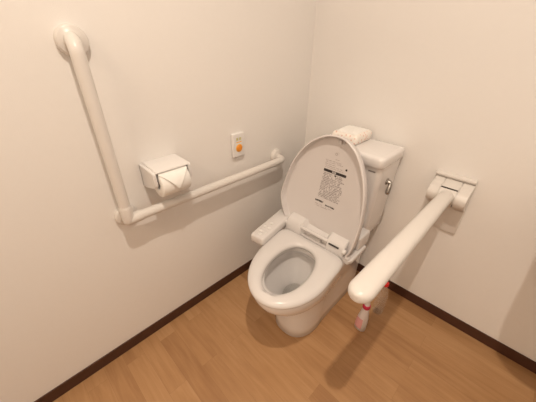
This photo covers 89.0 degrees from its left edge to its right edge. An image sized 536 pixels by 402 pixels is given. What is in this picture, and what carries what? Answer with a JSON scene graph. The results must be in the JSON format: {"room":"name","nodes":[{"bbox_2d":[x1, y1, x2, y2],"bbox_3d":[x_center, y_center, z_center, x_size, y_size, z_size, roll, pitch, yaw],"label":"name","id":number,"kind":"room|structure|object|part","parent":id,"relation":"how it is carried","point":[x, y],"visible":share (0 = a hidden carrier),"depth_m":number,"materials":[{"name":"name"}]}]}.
{"room":"accessible toilet room","nodes":[
{"label":"accessible toilet room","id":0,"kind":"room"},
{"bbox_2d":[0,0,315,401],"bbox_3d":[-0.524,-0.448,0.738,2.200,2.400,0.100,-27,40,-38],"label":"wall","id":1,"kind":"structure","parent":0,"point":[178,77],"depth_m":0.94,"materials":[{"name":"white paint"}]},
{"bbox_2d":[34,259,252,401],"bbox_3d":[-0.498,0.577,1.308,2.000,0.056,0.006,-27,40,-38],"label":"baseboard","id":2,"kind":"structure","parent":1,"relation":"attached to","point":[52,395],"depth_m":1.22,"materials":[{"name":"brown wood"}]},
{"bbox_2d":[139,154,191,188],"bbox_3d":[-0.360,-0.098,0.973,0.141,0.092,0.106,-27,40,-38],"label":"paper holder","id":3,"kind":"object","parent":1,"relation":"attached to","point":[149,169],"visible":0.85,"depth_m":0.94,"materials":[{"name":"white plastic"}]},
{"bbox_3d":[-0.406,-0.074,0.934,0.012,0.083,0.106,-27,40,-38],"label":"arm","id":4,"kind":"part","parent":3,"relation":"part of","materials":[{"name":"white plastic"}]},
{"bbox_3d":[-0.360,-0.132,0.953,0.121,0.014,0.106,-27,40,-38],"label":"cutter lid","id":5,"kind":"part","parent":3,"relation":"part of","materials":[{"name":"white plastic"}]},
{"bbox_2d":[155,165,190,196],"bbox_3d":[-0.338,-0.073,0.962,0.104,0.095,0.103,-27,40,-38],"label":"toilet roll","id":6,"kind":"object","parent":3,"relation":"in","point":[175,180],"visible":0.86,"depth_m":0.93,"materials":[{"name":"paper"}]},
{"bbox_3d":[-0.315,-0.120,1.013,0.012,0.083,0.106,-27,40,-38],"label":"arm","id":7,"kind":"part","parent":3,"relation":"part of","materials":[{"name":"white plastic"}]},
{"bbox_2d":[53,23,284,224],"bbox_3d":[-0.207,-0.307,1.050,0.849,0.608,0.085,-27,40,-38],"label":"grab rail","id":8,"kind":"object","parent":1,"relation":"attached to","point":[69,39],"visible":1,"depth_m":0.80,"materials":[{"name":"beige plastic"}]},
{"bbox_2d":[231,131,244,158],"bbox_3d":[-0.133,-0.247,1.216,0.066,0.115,0.023,-27,40,-38],"label":"button","id":9,"kind":"object","parent":1,"relation":"attached to","point":[237,139],"visible":1,"depth_m":1.20,"materials":[{"name":"white plastic"}]},
{"bbox_2d":[53,269,535,401],"bbox_3d":[0.106,0.961,0.831,2.200,0.100,1.920,-27,40,-38],"label":"floor","id":10,"kind":"structure","parent":0,"point":[225,347],"depth_m":1.17,"materials":[{"name":"brown wood"}]},
{"bbox_2d":[248,134,404,336],"bbox_3d":[0.189,0.147,1.240,0.821,0.876,0.456,-27,40,-38],"label":"toilet","id":11,"kind":"object","parent":10,"relation":"on","point":[335,190],"visible":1,"depth_m":1.18,"materials":[{"name":"white ceramic"}]},
{"bbox_3d":[0.025,0.120,1.300,0.074,0.054,0.261,21,36,30],"label":"control arm","id":12,"kind":"part","parent":11,"relation":"part of","materials":[{"name":"white plastic"}]},
{"bbox_3d":[0.075,0.262,1.106,0.396,0.030,0.357,-27,40,-38],"label":"seat","id":13,"kind":"part","parent":11,"relation":"part of","materials":[{"name":"white plastic"}]},
{"bbox_3d":[0.212,0.373,1.337,0.766,0.389,0.346,-27,40,-38],"label":"bowl","id":14,"kind":"part","parent":11,"relation":"part of","materials":[{"name":"white ceramic"}]},
{"bbox_3d":[0.253,0.169,1.288,0.161,0.018,0.378,-27,40,-38],"label":"mounting plate","id":15,"kind":"part","parent":11,"relation":"part of","materials":[{"name":"white plastic"}]},
{"bbox_3d":[0.234,-0.044,1.173,0.130,0.478,0.418,-27,40,-38],"label":"lid","id":16,"kind":"part","parent":11,"relation":"part of","materials":[{"name":"white plastic"}]},
{"bbox_2d":[325,159,342,172],"bbox_3d":[0.275,-0.144,1.123,0.007,0.033,0.092,-27,40,-38],"label":"print","id":17,"kind":"object","parent":11,"relation":"on","point":[331,165],"depth_m":1.12},
{"bbox_2d":[332,125,371,144],"bbox_3d":[0.384,-0.309,1.246,0.144,0.053,0.129,-27,40,-38],"label":"pack","id":18,"kind":"object","parent":11,"relation":"on","point":[356,135],"visible":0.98,"depth_m":1.21,"materials":[{"name":"paper"}]},
{"bbox_3d":[0.406,-0.238,1.229,0.218,0.048,0.338,-27,40,-38],"label":"cistern lid","id":19,"kind":"part","parent":11,"relation":"part of","materials":[{"name":"white ceramic"}]},
{"bbox_3d":[0.522,-0.062,1.183,0.041,0.066,0.031,-27,40,-38],"label":"flush lever","id":20,"kind":"part","parent":11,"relation":"part of","materials":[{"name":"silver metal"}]},
{"bbox_2d":[354,302,370,331],"bbox_3d":[0.444,0.508,1.259,0.043,0.242,0.054,-15,34,-24],"label":"bottle","id":21,"kind":"object","parent":10,"relation":"on","point":[361,321],"visible":0.78,"depth_m":1.26,"materials":[{"name":"plastic"}]},
{"bbox_2d":[305,0,535,361],"bbox_3d":[0.862,-0.487,0.827,0.100,2.400,1.720,-27,40,-38],"label":"wall","id":22,"kind":"structure","parent":0,"point":[450,83],"depth_m":1.09,"materials":[{"name":"white paint"}]},
{"bbox_2d":[348,169,477,303],"bbox_3d":[0.479,0.145,0.914,0.789,0.256,0.144,-27,40,-38],"label":"armrest","id":23,"kind":"object","parent":22,"relation":"attached to","point":[449,195],"visible":1,"depth_m":0.86,"materials":[{"name":"beige plastic"}]},
{"bbox_3d":[0.720,-0.029,1.093,0.079,0.099,0.061,-27,40,-38],"label":"arm","id":24,"kind":"part","parent":23,"relation":"part of","materials":[{"name":"beige plastic"}]},
{"bbox_3d":[0.754,0.014,1.154,0.012,0.240,0.142,-27,40,-38],"label":"wall plate","id":25,"kind":"part","parent":23,"relation":"part of","materials":[{"name":"beige plastic"}]},
{"bbox_2d":[357,263,535,373],"bbox_3d":[0.813,0.538,1.398,0.006,0.056,1.708,-27,40,-38],"label":"baseboard","id":26,"kind":"structure","parent":22,"relation":"attached to","point":[515,356],"depth_m":1.29,"materials":[{"name":"brown wood"}]}
]}

